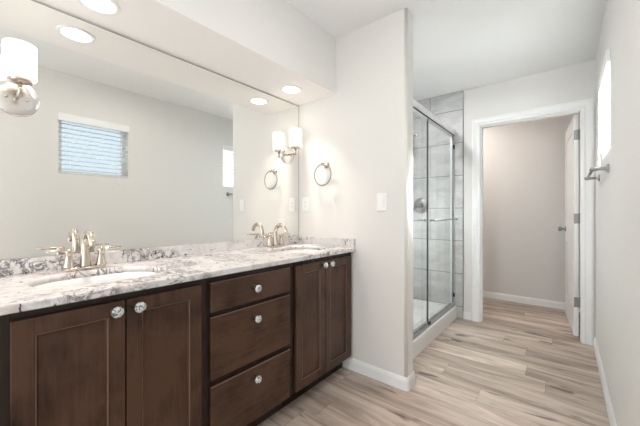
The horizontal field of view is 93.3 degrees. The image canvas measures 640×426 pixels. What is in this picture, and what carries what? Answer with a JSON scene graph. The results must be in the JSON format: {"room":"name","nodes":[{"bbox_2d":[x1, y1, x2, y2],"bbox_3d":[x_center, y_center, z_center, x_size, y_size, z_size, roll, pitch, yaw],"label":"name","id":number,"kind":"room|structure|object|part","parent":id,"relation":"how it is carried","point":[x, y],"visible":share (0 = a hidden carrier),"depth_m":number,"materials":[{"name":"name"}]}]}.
{"room":"bathroom","nodes":[
{"label":"bathroom","id":0,"kind":"room"},
{"bbox_2d":[1,0,297,259],"bbox_3d":[-0.409,-0.090,2.330,0.120,2.440,6.196,0,0,39],"label":"wall","id":1,"kind":"structure","parent":0,"point":[34,0],"depth_m":1.60,"materials":[{"name":"white paint"}]},
{"bbox_2d":[0,235,297,275],"bbox_3d":[-0.749,0.216,1.801,0.019,0.062,1.787,0,0,39],"label":"backsplash","id":2,"kind":"structure","parent":1,"relation":"attached to","point":[45,263],"depth_m":1.55,"materials":[{"name":"white stone"}]},
{"bbox_2d":[0,0,298,259],"bbox_3d":[-0.746,-0.352,1.815,0.007,1.070,1.802,0,0,39],"label":"wall mirror","id":3,"kind":"object","parent":1,"relation":"attached to","point":[133,144],"visible":0.97,"depth_m":1.53,"materials":[{"name":"silver mirror"}]},
{"bbox_2d":[0,38,39,116],"bbox_3d":[-1.172,-0.520,1.176,0.142,0.256,0.141,0,0,39],"label":"wall sconce","id":4,"kind":"object","parent":3,"relation":"attached to","point":[19,57],"visible":1,"depth_m":1.16,"materials":[{"name":"white glass"}]},
{"bbox_3d":[-1.184,-0.476,1.187,0.091,0.057,0.072,0,0,39],"label":"arm","id":5,"kind":"part","parent":4,"relation":"part of","materials":[{"name":"silver metal"}]},
{"bbox_3d":[-1.154,-0.581,1.162,0.097,0.134,0.097,0,0,39],"label":"lamp shade","id":6,"kind":"part","parent":4,"relation":"part of","materials":[{"name":"white glass"}]},
{"bbox_2d":[281,128,301,163],"bbox_3d":[-0.207,-0.520,2.361,0.142,0.256,0.141,0,0,39],"label":"wall sconce","id":7,"kind":"object","parent":3,"relation":"attached to","point":[295,134],"visible":1,"depth_m":2.33,"materials":[{"name":"white glass"}]},
{"bbox_3d":[-0.219,-0.476,2.371,0.091,0.057,0.072,0,0,39],"label":"arm","id":8,"kind":"part","parent":7,"relation":"part of","materials":[{"name":"silver metal"}]},
{"bbox_3d":[-0.189,-0.581,2.347,0.097,0.134,0.097,0,0,39],"label":"lamp shade","id":9,"kind":"part","parent":7,"relation":"part of","materials":[{"name":"white glass"}]},
{"bbox_2d":[298,8,412,376],"bbox_3d":[0.223,-0.090,2.264,0.944,2.440,0.115,0,0,39],"label":"wall partition","id":10,"kind":"structure","parent":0,"point":[364,130],"depth_m":2.07,"materials":[{"name":"white paint"}]},
{"bbox_2d":[302,197,308,211],"bbox_3d":[-0.118,-0.070,2.461,0.070,0.115,0.009,0,0,39],"label":"wall outlet","id":11,"kind":"object","parent":10,"relation":"attached to","point":[305,201],"visible":1,"depth_m":2.46,"materials":[{"name":"white plastic"}]},
{"bbox_2d":[314,162,331,185],"bbox_3d":[0.032,-0.301,2.305,0.170,0.191,0.060,0,0,39],"label":"towel ring","id":12,"kind":"object","parent":10,"relation":"attached to","point":[326,164],"visible":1,"depth_m":2.30,"materials":[{"name":"silver metal"}]},
{"bbox_3d":[0.032,-0.370,2.305,0.052,0.052,0.060,0,0,39],"label":"post","id":13,"kind":"part","parent":12,"relation":"part of","materials":[{"name":"silver metal"}]},
{"bbox_2d":[343,357,414,390],"bbox_3d":[0.405,1.089,2.115,0.501,0.082,0.143,0,0,39],"label":"baseboard","id":14,"kind":"structure","parent":10,"relation":"attached to","point":[400,382],"depth_m":2.02,"materials":[{"name":"white paint"}]},
{"bbox_2d":[377,193,386,210],"bbox_3d":[0.413,-0.074,2.026,0.074,0.120,0.012,0,0,39],"label":"light switch","id":15,"kind":"object","parent":10,"relation":"attached to","point":[381,197],"visible":1,"depth_m":2.02,"materials":[{"name":"white plastic"}]},
{"bbox_2d":[257,297,609,425],"bbox_3d":[0.391,1.160,1.678,2.184,0.060,6.196,0,0,39],"label":"floor","id":16,"kind":"structure","parent":0,"point":[524,364],"depth_m":1.99,"materials":[{"name":"brown wood"}]},
{"bbox_2d":[0,279,204,425],"bbox_3d":[-0.876,0.703,1.197,0.579,0.855,0.639,0,0,39],"label":"vanity cabinet","id":17,"kind":"object","parent":16,"relation":"on","point":[136,358],"visible":0.98,"depth_m":1.01,"materials":[{"name":"brown wood"}]},
{"bbox_3d":[-0.770,0.660,0.945,0.018,0.719,0.280,0,0,39],"label":"cabinet door","id":18,"kind":"part","parent":17,"relation":"part of","materials":[{"name":"brown wood"}]},
{"bbox_3d":[-0.591,0.660,1.165,0.018,0.719,0.278,0,0,39],"label":"cabinet door","id":19,"kind":"part","parent":17,"relation":"part of","materials":[{"name":"brown wood"}]},
{"bbox_2d":[0,235,354,315],"bbox_3d":[-0.533,0.230,1.639,0.559,0.090,1.808,0,0,39],"label":"countertop","id":20,"kind":"structure","parent":17,"relation":"on","point":[176,264],"depth_m":1.37,"materials":[{"name":"white stone"}]},
{"bbox_2d":[45,230,120,271],"bbox_3d":[-1.001,0.160,1.305,0.147,0.174,0.270,0,0,39],"label":"faucet","id":21,"kind":"object","parent":20,"relation":"on","point":[88,240],"visible":1,"depth_m":1.32,"materials":[{"name":"silver metal"}]},
{"bbox_3d":[-1.092,0.162,1.257,0.023,0.018,0.081,0,0,29],"label":"lever","id":22,"kind":"part","parent":21,"relation":"part of","materials":[{"name":"silver metal"}]},
{"bbox_3d":[-1.074,0.194,1.290,0.048,0.081,0.048,0,0,39],"label":"handle","id":23,"kind":"part","parent":21,"relation":"part of","materials":[{"name":"silver metal"}]},
{"bbox_3d":[-1.037,0.240,1.335,0.054,0.013,0.154,0,0,39],"label":"plate","id":24,"kind":"part","parent":21,"relation":"part of","materials":[{"name":"silver metal"}]},
{"bbox_3d":[-0.999,0.154,1.304,0.142,0.162,0.044,0,0,39],"label":"spout","id":25,"kind":"part","parent":21,"relation":"part of","materials":[{"name":"silver metal"}]},
{"bbox_3d":[-1.000,0.194,1.380,0.048,0.081,0.048,0,0,39],"label":"handle","id":26,"kind":"part","parent":21,"relation":"part of","materials":[{"name":"silver metal"}]},
{"bbox_3d":[-0.972,0.162,1.404,0.081,0.018,0.023,0,0,-41],"label":"lever","id":27,"kind":"part","parent":21,"relation":"part of","materials":[{"name":"silver metal"}]},
{"bbox_2d":[35,272,155,327],"bbox_3d":[-0.869,0.345,1.204,0.343,0.140,0.447,0,0,39],"label":"sink","id":28,"kind":"object","parent":20,"relation":"in","point":[97,279],"visible":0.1,"depth_m":1.32,"materials":[{"name":"white ceramic"}]},
{"bbox_2d":[262,223,289,247],"bbox_3d":[-0.289,0.160,2.179,0.147,0.174,0.270,0,0,39],"label":"faucet","id":29,"kind":"object","parent":20,"relation":"on","point":[275,238],"visible":1,"depth_m":2.19,"materials":[{"name":"silver metal"}]},
{"bbox_3d":[-0.362,0.194,2.164,0.048,0.081,0.048,0,0,39],"label":"handle","id":30,"kind":"part","parent":29,"relation":"part of","materials":[{"name":"silver metal"}]},
{"bbox_3d":[-0.325,0.240,2.209,0.054,0.013,0.154,0,0,39],"label":"plate","id":31,"kind":"part","parent":29,"relation":"part of","materials":[{"name":"silver metal"}]},
{"bbox_3d":[-0.287,0.154,2.178,0.142,0.162,0.044,0,0,39],"label":"spout","id":32,"kind":"part","parent":29,"relation":"part of","materials":[{"name":"silver metal"}]},
{"bbox_3d":[-0.289,0.194,2.254,0.048,0.081,0.048,0,0,39],"label":"handle","id":33,"kind":"part","parent":29,"relation":"part of","materials":[{"name":"silver metal"}]},
{"bbox_2d":[277,249,316,252],"bbox_3d":[-0.155,0.345,2.080,0.343,0.140,0.447,0,0,39],"label":"sink","id":34,"kind":"object","parent":20,"relation":"in","point":[295,250],"visible":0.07,"depth_m":2.27,"materials":[{"name":"white ceramic"}]},
{"bbox_2d":[205,263,291,425],"bbox_3d":[-0.505,0.703,1.653,0.579,0.855,0.534,0,0,39],"label":"vanity cabinet","id":35,"kind":"object","parent":16,"relation":"on","point":[248,314],"visible":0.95,"depth_m":1.45,"materials":[{"name":"brown wood"}]},
{"bbox_3d":[-0.504,0.887,1.641,0.484,0.266,0.482,0,0,39],"label":"drawer","id":36,"kind":"part","parent":35,"relation":"part of","materials":[{"name":"brown wood"}]},
{"bbox_3d":[-0.504,0.590,1.641,0.484,0.275,0.482,0,0,39],"label":"drawer","id":37,"kind":"part","parent":35,"relation":"part of","materials":[{"name":"brown wood"}]},
{"bbox_3d":[-0.504,0.367,1.641,0.484,0.133,0.482,0,0,39],"label":"drawer","id":38,"kind":"part","parent":35,"relation":"part of","materials":[{"name":"brown wood"}]},
{"bbox_2d":[284,252,350,406],"bbox_3d":[-0.145,0.703,2.095,0.579,0.855,0.605,0,0,39],"label":"vanity cabinet","id":39,"kind":"object","parent":16,"relation":"on","point":[321,287],"visible":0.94,"depth_m":1.88,"materials":[{"name":"brown wood"}]},
{"bbox_3d":[-0.056,0.660,1.821,0.018,0.719,0.267,0,0,39],"label":"cabinet door","id":40,"kind":"part","parent":39,"relation":"part of","materials":[{"name":"brown wood"}]},
{"bbox_3d":[0.121,0.660,2.039,0.018,0.719,0.286,0,0,39],"label":"cabinet door","id":41,"kind":"part","parent":39,"relation":"part of","materials":[{"name":"brown wood"}]},
{"bbox_2d":[413,298,456,358],"bbox_3d":[0.697,1.065,2.934,0.797,0.131,1.490,0,0,39],"label":"shower pan","id":42,"kind":"object","parent":16,"relation":"on","point":[424,339],"visible":0.06,"depth_m":2.97,"materials":[{"name":"white plastic"}]},
{"bbox_2d":[413,99,457,339],"bbox_3d":[0.971,0.046,2.711,0.132,1.904,1.489,0,0,41],"label":"shower enclosure","id":43,"kind":"object","parent":42,"relation":"on","point":[418,109],"visible":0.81,"depth_m":2.99,"materials":[{"name":"silver metal"}]},
{"bbox_3d":[0.973,-0.872,2.709,0.060,0.068,1.488,0,0,39],"label":"header rail","id":44,"kind":"part","parent":43,"relation":"part of","materials":[{"name":"silver metal"}]},
{"bbox_2d":[285,0,606,100],"bbox_3d":[0.391,-1.350,1.678,2.184,0.080,6.196,0,0,39],"label":"ceiling","id":45,"kind":"structure","parent":0,"point":[459,45],"depth_m":2.19,"materials":[{"name":"white paint"}]},
{"bbox_2d":[37,0,335,104],"bbox_3d":[-1.100,-1.103,1.081,0.387,0.414,3.388,0,0,39],"label":"soffit","id":46,"kind":"structure","parent":45,"relation":"attached to","point":[267,46],"depth_m":1.71,"materials":[{"name":"white paint"}]},
{"bbox_2d":[77,0,120,14],"bbox_3d":[-0.943,-0.892,1.287,0.156,0.006,0.156,0,0,39],"label":"recessed light","id":47,"kind":"object","parent":46,"relation":"attached to","point":[105,7],"visible":1,"depth_m":1.30,"materials":[{"name":"white paint"}]},
{"bbox_2d":[280,85,301,93],"bbox_3d":[-0.211,-0.892,2.186,0.156,0.006,0.156,0,0,39],"label":"recessed light","id":48,"kind":"object","parent":46,"relation":"attached to","point":[289,89],"visible":1,"depth_m":2.18,"materials":[{"name":"white paint"}]},
{"bbox_2d":[413,59,595,338],"bbox_3d":[1.633,-0.090,3.219,1.924,2.440,0.131,0,0,39],"label":"wall","id":49,"kind":"structure","parent":0,"point":[447,107],"depth_m":3.24,"materials":[{"name":"grey tile"}]},
{"bbox_2d":[413,198,428,212],"bbox_3d":[1.153,-0.085,3.480,0.176,0.176,0.069,0,0,39],"label":"shower valve","id":50,"kind":"object","parent":49,"relation":"attached to","point":[420,205],"visible":0.95,"depth_m":3.48,"materials":[{"name":"grey metal"}]},
{"bbox_3d":[1.126,-0.072,3.490,0.114,0.086,0.050,0,0,39],"label":"lever","id":51,"kind":"part","parent":50,"relation":"part of","materials":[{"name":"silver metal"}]},
{"bbox_2d":[463,311,470,319],"bbox_3d":[1.562,1.089,3.203,0.077,0.082,0.014,0,0,39],"label":"baseboard","id":52,"kind":"structure","parent":49,"relation":"attached to","point":[466,315],"depth_m":3.20,"materials":[{"name":"white paint"}]},
{"bbox_2d":[472,98,592,345],"bbox_3d":[2.006,0.075,2.925,0.946,2.110,0.149,0,0,39],"label":"door frame","id":53,"kind":"structure","parent":49,"relation":"attached to","point":[584,107],"depth_m":2.67,"materials":[{"name":"white paint"}]},
{"bbox_2d":[558,115,579,335],"bbox_3d":[2.543,0.113,3.055,0.169,2.010,0.772,0,0,35],"label":"door","id":54,"kind":"structure","parent":49,"relation":"in","point":[572,135],"depth_m":2.83,"materials":[{"name":"white paint"}]},
{"bbox_3d":[2.683,0.175,3.348,0.067,0.059,0.059,0,0,35],"label":"knob","id":55,"kind":"part","parent":54,"relation":"part of","materials":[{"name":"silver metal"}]},
{"bbox_3d":[2.534,-0.340,3.065,0.006,0.816,0.511,0,0,35],"label":"panel","id":56,"kind":"part","parent":54,"relation":"part of","materials":[{"name":"white paint"}]},
{"bbox_3d":[2.534,0.595,3.065,0.006,0.546,0.511,0,0,35],"label":"panel","id":57,"kind":"part","parent":54,"relation":"part of","materials":[{"name":"white paint"}]},
{"bbox_2d":[483,113,579,302],"bbox_3d":[2.385,-0.090,3.985,1.724,2.440,0.100,0,0,39],"label":"wall","id":58,"kind":"structure","parent":0,"point":[524,162],"depth_m":3.77,"materials":[{"name":"white paint"}]},
{"bbox_2d":[483,291,579,311],"bbox_3d":[2.427,1.089,3.877,1.524,0.082,0.014,0,0,39],"label":"baseboard","id":59,"kind":"structure","parent":58,"relation":"attached to","point":[513,298],"depth_m":3.76,"materials":[{"name":"white paint"}]},
{"bbox_2d":[596,0,639,425],"bbox_3d":[1.183,-0.090,1.033,0.140,2.440,6.196,0,0,39],"label":"wall","id":60,"kind":"structure","parent":0,"point":[618,190],"depth_m":1.39,"materials":[{"name":"white paint"}]},
{"bbox_2d":[584,164,608,180],"bbox_3d":[1.854,-0.262,2.037,0.086,0.054,0.674,0,0,39],"label":"towel bar","id":61,"kind":"object","parent":60,"relation":"attached to","point":[606,168],"visible":1,"depth_m":1.81,"materials":[{"name":"grey metal"}]},
{"bbox_3d":[2.050,-0.262,2.277,0.086,0.054,0.054,0,0,39],"label":"post","id":62,"kind":"part","parent":61,"relation":"part of","materials":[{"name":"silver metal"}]},
{"bbox_3d":[1.659,-0.262,1.796,0.086,0.054,0.054,0,0,39],"label":"post","id":63,"kind":"part","parent":61,"relation":"part of","materials":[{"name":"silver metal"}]},
{"bbox_2d":[598,49,609,166],"bbox_3d":[1.806,-0.610,1.901,0.063,0.640,0.510,0,0,39],"label":"window blind","id":64,"kind":"object","parent":60,"relation":"attached to","point":[604,79],"visible":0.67,"depth_m":1.84,"materials":[{"name":"white plastic"}]},
{"bbox_2d":[593,337,616,425],"bbox_3d":[0.748,1.089,0.621,0.014,0.082,5.008,0,0,39],"label":"baseboard","id":65,"kind":"structure","parent":60,"relation":"attached to","point":[612,421],"depth_m":1.84,"materials":[{"name":"white paint"}]}
]}

